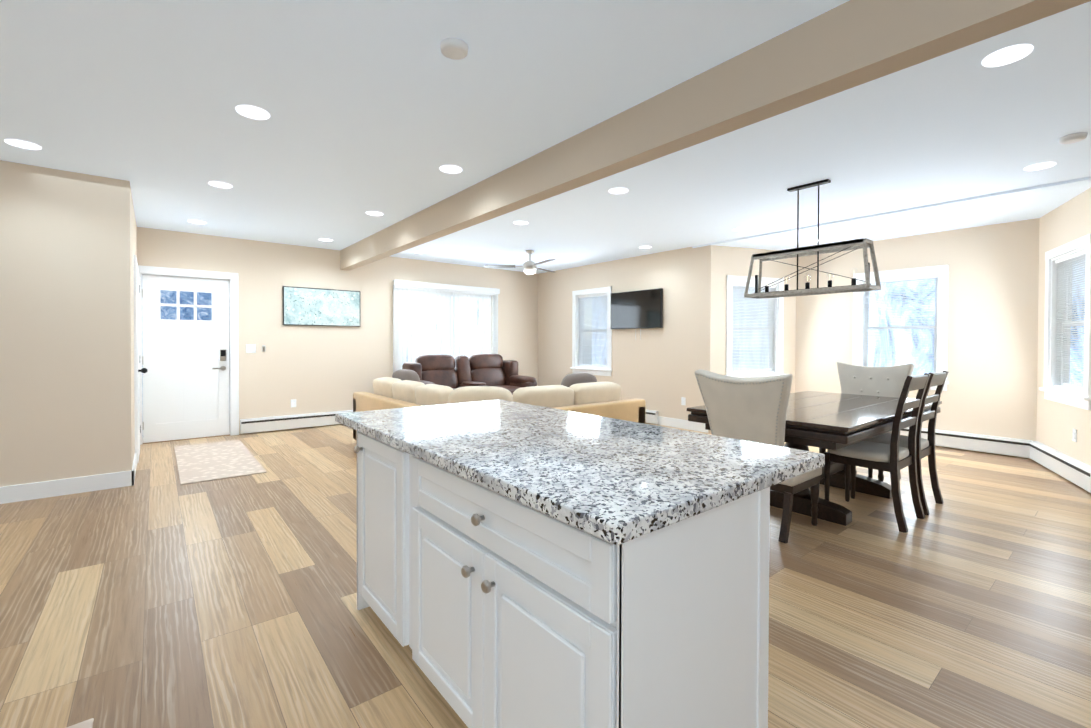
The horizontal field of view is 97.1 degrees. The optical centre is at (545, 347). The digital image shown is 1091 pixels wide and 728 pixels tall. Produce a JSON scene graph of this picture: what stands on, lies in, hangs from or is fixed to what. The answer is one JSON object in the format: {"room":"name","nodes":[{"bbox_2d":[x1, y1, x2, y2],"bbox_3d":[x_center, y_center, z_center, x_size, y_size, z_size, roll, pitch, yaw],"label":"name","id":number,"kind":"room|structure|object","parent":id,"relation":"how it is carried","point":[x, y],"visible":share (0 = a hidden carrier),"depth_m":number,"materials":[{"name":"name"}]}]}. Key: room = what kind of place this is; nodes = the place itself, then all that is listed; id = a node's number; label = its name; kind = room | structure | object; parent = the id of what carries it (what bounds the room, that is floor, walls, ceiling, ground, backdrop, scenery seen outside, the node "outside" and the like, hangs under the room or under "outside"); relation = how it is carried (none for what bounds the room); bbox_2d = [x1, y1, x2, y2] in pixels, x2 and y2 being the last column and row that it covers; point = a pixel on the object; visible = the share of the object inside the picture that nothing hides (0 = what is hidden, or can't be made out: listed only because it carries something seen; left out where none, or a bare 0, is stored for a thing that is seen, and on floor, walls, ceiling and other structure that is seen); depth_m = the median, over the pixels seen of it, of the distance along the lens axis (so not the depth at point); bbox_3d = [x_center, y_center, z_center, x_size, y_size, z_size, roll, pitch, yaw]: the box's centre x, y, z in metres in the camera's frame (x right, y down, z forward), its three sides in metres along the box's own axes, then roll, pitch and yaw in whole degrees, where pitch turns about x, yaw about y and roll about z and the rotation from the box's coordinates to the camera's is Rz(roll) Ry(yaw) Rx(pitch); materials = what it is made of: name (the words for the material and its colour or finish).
{"room":"living room","nodes":[
{"label":"living room","id":0,"kind":"room"},
{"bbox_2d":[0,160,134,486],"bbox_3d":[-5.379,-0.113,2.820,4.480,2.640,0.120,0,1,-39],"label":"wall","id":1,"kind":"structure","parent":0,"point":[68,245],"depth_m":3.93,"materials":[{"name":"beige paint"}]},
{"bbox_2d":[0,469,134,503],"bbox_3d":[-5.329,1.142,2.803,4.465,0.130,0.035,0,1,-39],"label":"baseboard","id":2,"kind":"structure","parent":1,"relation":"attached to","point":[32,491],"depth_m":3.93,"materials":[{"name":"white"}]},
{"bbox_2d":[132,199,136,291],"bbox_3d":[-4.356,-0.135,5.019,0.120,2.640,2.010,0,1,-39],"label":"wall","id":3,"kind":"structure","parent":0,"point":[134,226],"depth_m":4.87,"materials":[{"name":"beige paint"}]},
{"bbox_2d":[132,453,136,474],"bbox_3d":[-3.863,1.127,4.529,0.015,0.130,0.800,0,1,-39],"label":"baseboard","id":4,"kind":"structure","parent":3,"relation":"attached to","point":[134,466],"depth_m":4.55,"materials":[{"name":"white"}]},
{"bbox_2d":[133,255,147,462],"bbox_3d":[-4.380,0.123,5.228,0.103,2.120,0.940,0,1,-39],"label":"door frame","id":5,"kind":"structure","parent":3,"relation":"attached to","point":[137,370],"depth_m":4.91,"materials":[{"name":"white wood"}]},
{"bbox_2d":[137,227,537,433],"bbox_3d":[-2.643,-0.161,7.790,6.590,2.640,0.140,0,1,-39],"label":"wall","id":6,"kind":"structure","parent":0,"point":[314,369],"depth_m":7.09,"materials":[{"name":"beige paint"}]},
{"bbox_2d":[142,275,229,442],"bbox_3d":[-4.580,0.133,6.169,0.896,2.062,0.102,0,1,-39],"label":"entry door","id":7,"kind":"structure","parent":6,"relation":"in","point":[185,363],"depth_m":6.16,"materials":[{"name":"white wood"}]},
{"bbox_2d":[246,344,255,352],"bbox_3d":[-4.022,0.009,6.579,0.118,0.118,0.009,0,1,-39],"label":"light switch","id":8,"kind":"object","parent":6,"relation":"attached to","point":[250,348],"visible":1,"depth_m":6.58,"materials":[{"name":"white plastic"}]},
{"bbox_2d":[291,399,295,407],"bbox_3d":[-3.616,0.796,6.918,0.072,0.115,0.010,0,1,-39],"label":"electrical outlet plate","id":9,"kind":"object","parent":6,"relation":"attached to","point":[293,402],"visible":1,"depth_m":6.91,"materials":[{"name":"white plastic"}]},
{"bbox_2d":[240,410,352,433],"bbox_3d":[-3.304,1.055,7.138,2.070,0.190,0.068,0,1,-39],"label":"baseboard heater","id":10,"kind":"object","parent":6,"relation":"attached to","point":[261,424],"visible":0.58,"depth_m":6.83,"materials":[{"name":"white metal"}]},
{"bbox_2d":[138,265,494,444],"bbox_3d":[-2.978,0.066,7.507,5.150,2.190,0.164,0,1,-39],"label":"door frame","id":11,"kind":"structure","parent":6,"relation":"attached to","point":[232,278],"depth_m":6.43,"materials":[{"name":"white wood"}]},
{"bbox_2d":[283,286,359,326],"bbox_3d":[-3.294,-0.601,7.144,1.070,0.550,0.032,0,1,-39],"label":"picture frame","id":12,"kind":"object","parent":6,"relation":"attached to","point":[303,306],"visible":1,"depth_m":7.11,"materials":[{"name":"black plastic"}]},
{"bbox_2d":[393,280,499,371],"bbox_3d":[-1.664,0.008,8.403,2.021,2.215,0.085,0,1,-39],"label":"blinds","id":13,"kind":"object","parent":6,"relation":"attached to","point":[404,321],"visible":0.75,"depth_m":8.27,"materials":[{"name":"white"}]},
{"bbox_2d":[0,423,1090,727],"bbox_3d":[-0.195,1.266,2.540,12.770,0.080,11.930,0,1,-39],"label":"floor","id":14,"kind":"structure","parent":0,"point":[156,595],"depth_m":2.29,"materials":[{"name":"brown wood"}]},
{"bbox_2d":[66,718,93,727],"bbox_3d":[-1.401,1.235,0.900,0.730,0.010,1.200,0,1,-39],"label":"kitchen rug","id":15,"kind":"object","parent":14,"relation":"on","point":[87,723],"visible":1,"depth_m":1.56,"materials":[{"name":"beige fabric"}]},
{"bbox_2d":[174,440,265,484],"bbox_3d":[-3.536,1.181,5.161,0.660,0.010,1.930,0,1,-39],"label":"entry rug","id":16,"kind":"object","parent":14,"relation":"on","point":[198,463],"visible":1,"depth_m":4.96,"materials":[{"name":"beige fabric"}]},
{"bbox_2d":[402,354,536,394],"bbox_3d":[-1.210,0.619,7.973,2.110,1.025,0.983,0,1,-39],"label":"recliner","id":17,"kind":"object","parent":14,"relation":"on","point":[493,370],"visible":0.52,"depth_m":8.15,"materials":[{"name":"brown leather"}]},
{"bbox_2d":[353,369,645,439],"bbox_3d":[-0.645,0.730,5.657,2.300,0.918,2.750,0,1,-39],"label":"sectional","id":18,"kind":"object","parent":14,"relation":"on","point":[586,393],"visible":0.4,"depth_m":4.98,"materials":[{"name":"beige fabric"}]},
{"bbox_2d":[343,423,769,727],"bbox_3d":[-0.042,0.803,1.879,0.920,0.860,1.656,0,1,-39],"label":"kitchen island","id":19,"kind":"object","parent":14,"relation":"on","point":[521,565],"depth_m":1.24,"materials":[{"name":"wood"}]},
{"bbox_2d":[335,399,824,550],"bbox_3d":[-0.072,0.352,1.968,0.980,0.040,1.876,0,1,-39],"label":"island countertop","id":20,"kind":"structure","parent":19,"relation":"on","point":[627,481],"depth_m":1.47,"materials":[{"name":"grey stone"}]},
{"bbox_2d":[694,369,821,542],"bbox_3d":[1.491,0.690,3.326,0.676,1.076,0.642,0,1,-39],"label":"chair","id":21,"kind":"object","parent":14,"relation":"on","point":[751,409],"visible":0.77,"depth_m":3.10,"materials":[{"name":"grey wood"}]},
{"bbox_2d":[687,391,941,525],"bbox_3d":[2.239,0.836,3.909,2.120,0.762,1.100,0,1,-39],"label":"dining table","id":22,"kind":"object","parent":14,"relation":"on","point":[831,421],"visible":0.6,"depth_m":3.50,"materials":[{"name":"brown wood"}]},
{"bbox_2d":[819,361,914,480],"bbox_3d":[2.977,0.681,4.531,0.671,1.076,0.642,0,1,-39],"label":"tufted chair","id":23,"kind":"object","parent":14,"relation":"on","point":[889,381],"visible":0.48,"depth_m":4.63,"materials":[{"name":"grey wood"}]},
{"bbox_2d":[823,373,930,532],"bbox_3d":[2.400,0.703,3.511,0.460,1.049,0.544,0,1,-39],"label":"chair","id":24,"kind":"object","parent":14,"relation":"on","point":[893,457],"visible":0.88,"depth_m":3.39,"materials":[{"name":"brown wood"}]},
{"bbox_2d":[850,371,948,514],"bbox_3d":[2.800,0.700,3.835,0.460,1.049,0.544,0,1,-39],"label":"chair","id":25,"kind":"object","parent":14,"relation":"on","point":[925,447],"visible":0.54,"depth_m":3.75,"materials":[{"name":"brown wood"}]},
{"bbox_2d":[0,0,1090,273],"bbox_3d":[-0.187,-1.452,2.510,12.770,0.125,11.930,0,1,-39],"label":"ceiling","id":26,"kind":"structure","parent":0,"point":[388,108],"depth_m":3.03,"materials":[{"name":"white paint"}]},
{"bbox_2d":[4,139,41,149],"bbox_3d":[-3.678,-1.432,3.395,0.180,0.006,0.180,0,1,-39],"label":"recessed light","id":27,"kind":"object","parent":26,"relation":"in","point":[22,144],"visible":0.96,"depth_m":3.39,"materials":[{"name":"white plastic"}]},
{"bbox_2d":[188,220,205,223],"bbox_3d":[-4.032,-1.457,5.579,0.180,0.006,0.180,0,1,-39],"label":"recessed light","id":28,"kind":"object","parent":26,"relation":"in","point":[196,221],"visible":0.98,"depth_m":5.57,"materials":[{"name":"white plastic"}]},
{"bbox_2d":[208,181,232,187],"bbox_3d":[-2.869,-1.439,4.256,0.180,0.006,0.180,0,1,-39],"label":"recessed light","id":29,"kind":"object","parent":26,"relation":"in","point":[219,184],"visible":0.98,"depth_m":4.25,"materials":[{"name":"white plastic"}]},
{"bbox_2d":[235,105,269,119],"bbox_3d":[-1.766,-1.421,2.910,0.180,0.006,0.180,0,1,-39],"label":"recessed light","id":30,"kind":"object","parent":26,"relation":"in","point":[252,112],"visible":1,"depth_m":2.91,"materials":[{"name":"white plastic"}]},
{"bbox_2d":[318,238,332,241],"bbox_3d":[-2.985,-1.465,6.543,0.180,0.006,0.180,0,1,-39],"label":"recessed light","id":31,"kind":"object","parent":26,"relation":"in","point":[325,239],"visible":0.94,"depth_m":6.51,"materials":[{"name":"white plastic"}]},
{"bbox_2d":[366,211,382,215],"bbox_3d":[-1.840,-1.446,5.193,0.180,0.006,0.180,0,1,-39],"label":"recessed light","id":32,"kind":"object","parent":26,"relation":"in","point":[373,213],"visible":0.98,"depth_m":5.19,"materials":[{"name":"white plastic"}]},
{"bbox_2d":[439,165,461,173],"bbox_3d":[-0.757,-1.428,3.857,0.180,0.006,0.180,0,1,-39],"label":"recessed light","id":33,"kind":"object","parent":26,"relation":"in","point":[451,169],"visible":1,"depth_m":3.86,"materials":[{"name":"white plastic"}]},
{"bbox_2d":[440,38,468,59],"bbox_3d":[-0.427,-1.395,2.258,0.132,0.034,0.132,0,1,-39],"label":"smoke detector","id":34,"kind":"object","parent":26,"relation":"attached to","point":[454,48],"visible":1,"depth_m":2.23,"materials":[{"name":"white plastic"}]},
{"bbox_2d":[485,250,555,274],"bbox_3d":[-0.132,-1.287,7.234,1.209,0.360,1.154,0,1,-39],"label":"ceiling fan","id":35,"kind":"object","parent":26,"relation":"hanging from","point":[529,267],"visible":1,"depth_m":7.23,"materials":[{"name":"silver metal"}]},
{"bbox_2d":[513,221,528,224],"bbox_3d":[-0.285,-1.446,5.578,0.180,0.006,0.180,0,1,-39],"label":"recessed light","id":36,"kind":"object","parent":26,"relation":"in","point":[520,222],"visible":0.98,"depth_m":5.56,"materials":[{"name":"white plastic"}]},
{"bbox_2d":[609,187,627,193],"bbox_3d":[0.664,-1.430,4.391,0.180,0.006,0.180,0,1,-39],"label":"recessed light","id":37,"kind":"object","parent":26,"relation":"in","point":[619,190],"visible":0.96,"depth_m":4.38,"materials":[{"name":"white plastic"}]},
{"bbox_2d":[639,246,651,248],"bbox_3d":[1.447,-1.457,6.982,0.180,0.006,0.180,0,1,-39],"label":"recessed light","id":38,"kind":"object","parent":26,"relation":"in","point":[644,247],"visible":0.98,"depth_m":6.99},
{"bbox_2d":[340,0,1090,269],"bbox_3d":[0.477,-1.273,2.986,0.140,0.290,11.230,0,1,-39],"label":"beam","id":39,"kind":"structure","parent":26,"relation":"attached to","point":[849,44],"depth_m":2.32,"materials":[{"name":"beige paint"}]},
{"bbox_2d":[744,179,880,298],"bbox_3d":[2.293,-0.949,4.211,0.280,0.954,1.030,0,1,-39],"label":"chandelier","id":40,"kind":"object","parent":26,"relation":"hanging from","point":[852,245],"visible":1,"depth_m":4.15,"materials":[{"name":"black metal"}]},
{"bbox_2d":[809,239,823,241],"bbox_3d":[3.587,-1.419,6.374,0.180,0.006,0.180,0,1,-39],"label":"recessed light","id":41,"kind":"object","parent":26,"relation":"in","point":[815,240],"visible":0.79,"depth_m":6.37,"materials":[{"name":"white plastic"}]},
{"bbox_2d":[982,44,1032,66],"bbox_3d":[2.217,-1.402,2.316,0.180,0.006,0.180,0,1,-39],"label":"recessed light","id":42,"kind":"object","parent":26,"relation":"in","point":[1007,55],"visible":1,"depth_m":2.31,"materials":[{"name":"white plastic"}]},
{"bbox_2d":[1024,162,1055,170],"bbox_3d":[3.854,-1.413,3.758,0.180,0.006,0.180,0,1,-39],"label":"recessed light","id":43,"kind":"object","parent":26,"relation":"in","point":[1039,166],"visible":0.94,"depth_m":3.76,"materials":[{"name":"white plastic"}]},
{"bbox_2d":[1058,132,1087,143],"bbox_3d":[3.520,-1.394,3.217,0.132,0.034,0.132,0,1,-39],"label":"smoke detector","id":44,"kind":"object","parent":26,"relation":"attached to","point":[1073,138],"visible":1,"depth_m":3.19,"materials":[{"name":"white plastic"}]},
{"bbox_2d":[538,244,710,432],"bbox_3d":[1.128,-0.155,8.259,0.140,2.640,3.880,0,1,-39],"label":"wall","id":45,"kind":"structure","parent":0,"point":[655,369],"depth_m":7.51,"materials":[{"name":"beige paint"}]},
{"bbox_2d":[570,286,611,375],"bbox_3d":[0.851,-0.284,8.561,0.190,1.520,1.010,0,1,-39],"label":"window","id":46,"kind":"structure","parent":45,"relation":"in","point":[580,329],"depth_m":8.56,"materials":[{"name":"white glass"}]},
{"bbox_2d":[611,288,662,339],"bbox_3d":[1.443,-0.518,7.699,0.070,0.780,1.040,0,1,-39],"label":"screen","id":47,"kind":"object","parent":45,"relation":"attached to","point":[640,309],"visible":1,"depth_m":7.63,"materials":[{"name":"black plastic"}]},
{"bbox_2d":[646,409,658,423],"bbox_3d":[0.776,1.051,8.538,0.068,0.190,2.970,0,1,-39],"label":"baseboard heater","id":48,"kind":"object","parent":45,"relation":"attached to","point":[651,416],"visible":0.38,"depth_m":7.43,"materials":[{"name":"white metal"}]},
{"bbox_2d":[646,416,707,432],"bbox_3d":[1.728,1.112,7.405,0.015,0.130,1.730,0,1,-39],"label":"baseboard","id":49,"kind":"structure","parent":45,"relation":"attached to","point":[666,421],"depth_m":7.07,"materials":[{"name":"white"}]},
{"bbox_2d":[681,397,685,404],"bbox_3d":[2.017,0.781,7.049,0.010,0.115,0.072,0,1,-39],"label":"outlet","id":50,"kind":"object","parent":45,"relation":"attached to","point":[683,400],"visible":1,"depth_m":7.05,"materials":[{"name":"white plastic"}]},
{"bbox_2d":[710,245,795,432],"bbox_3d":[3.015,-0.135,7.024,1.566,2.640,0.140,0,1,-19],"label":"wall","id":51,"kind":"structure","parent":0,"point":[728,260],"depth_m":6.83,"materials":[{"name":"beige paint"}]},
{"bbox_2d":[725,275,784,377],"bbox_3d":[3.006,-0.260,6.993,1.040,1.520,0.190,0,1,-19],"label":"window","id":52,"kind":"structure","parent":51,"relation":"in","point":[773,311],"depth_m":6.99,"materials":[{"name":"white glass"}]},
{"bbox_2d":[795,218,1039,458],"bbox_3d":[4.586,-0.122,6.248,0.140,2.640,2.540,0,1,-39],"label":"wall","id":53,"kind":"structure","parent":0,"point":[993,295],"depth_m":5.65,"materials":[{"name":"beige paint"}]},
{"bbox_2d":[853,265,948,390],"bbox_3d":[4.567,-0.247,6.231,0.190,1.520,1.050,0,1,-39],"label":"window","id":54,"kind":"structure","parent":53,"relation":"in","point":[862,305],"depth_m":6.16,"materials":[{"name":"white glass"}]},
{"bbox_2d":[900,427,1031,457],"bbox_3d":[4.501,1.088,6.196,0.068,0.190,2.480,0,1,-39],"label":"baseboard heater","id":55,"kind":"object","parent":53,"relation":"attached to","point":[990,444],"visible":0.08,"depth_m":5.54,"materials":[{"name":"white metal"}]},
{"bbox_2d":[1036,188,1090,465],"bbox_3d":[5.019,-0.102,4.550,0.140,2.640,1.566,1,1,31],"label":"wall","id":56,"kind":"structure","parent":0,"point":[1060,225],"depth_m":4.71,"materials":[{"name":"beige paint"}]},
{"bbox_2d":[1029,441,1090,492],"bbox_3d":[4.918,1.107,4.604,0.068,0.190,1.436,1,1,31],"label":"baseboard heater","id":57,"kind":"object","parent":56,"relation":"attached to","point":[1072,470],"visible":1,"depth_m":4.50,"materials":[{"name":"white metal"}]},
{"bbox_2d":[1039,233,1090,409],"bbox_3d":[4.987,-0.227,4.542,0.190,1.520,1.040,1,1,31],"label":"window","id":58,"kind":"structure","parent":56,"relation":"in","point":[1062,262],"depth_m":4.67,"materials":[{"name":"white"}]},
{"bbox_2d":[1072,429,1076,441],"bbox_3d":[4.841,0.799,4.412,0.010,0.115,0.072,1,1,31],"label":"outlet","id":59,"kind":"object","parent":56,"relation":"attached to","point":[1074,435],"visible":1,"depth_m":4.40,"materials":[{"name":"white plastic"}]},
{"label":"outside","id":60,"kind":"structure","parent":0,"visible":0},
{"bbox_2d":[142,290,211,393],"bbox_3d":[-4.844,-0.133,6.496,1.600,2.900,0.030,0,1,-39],"label":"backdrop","id":61,"kind":"structure","parent":60,"point":[186,296],"depth_m":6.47,"materials":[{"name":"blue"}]},
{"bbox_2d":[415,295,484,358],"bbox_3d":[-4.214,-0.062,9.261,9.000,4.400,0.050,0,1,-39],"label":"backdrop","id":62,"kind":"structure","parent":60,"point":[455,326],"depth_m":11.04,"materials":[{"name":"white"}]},
{"bbox_2d":[592,288,758,369],"bbox_3d":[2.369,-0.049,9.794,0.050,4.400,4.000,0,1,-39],"label":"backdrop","id":63,"kind":"structure","parent":60,"point":[732,343],"depth_m":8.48,"materials":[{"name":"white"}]},
{"bbox_2d":[758,261,1085,385],"bbox_3d":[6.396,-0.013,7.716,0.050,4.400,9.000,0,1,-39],"label":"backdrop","id":64,"kind":"structure","parent":60,"point":[1071,377],"depth_m":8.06,"materials":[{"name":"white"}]}
]}

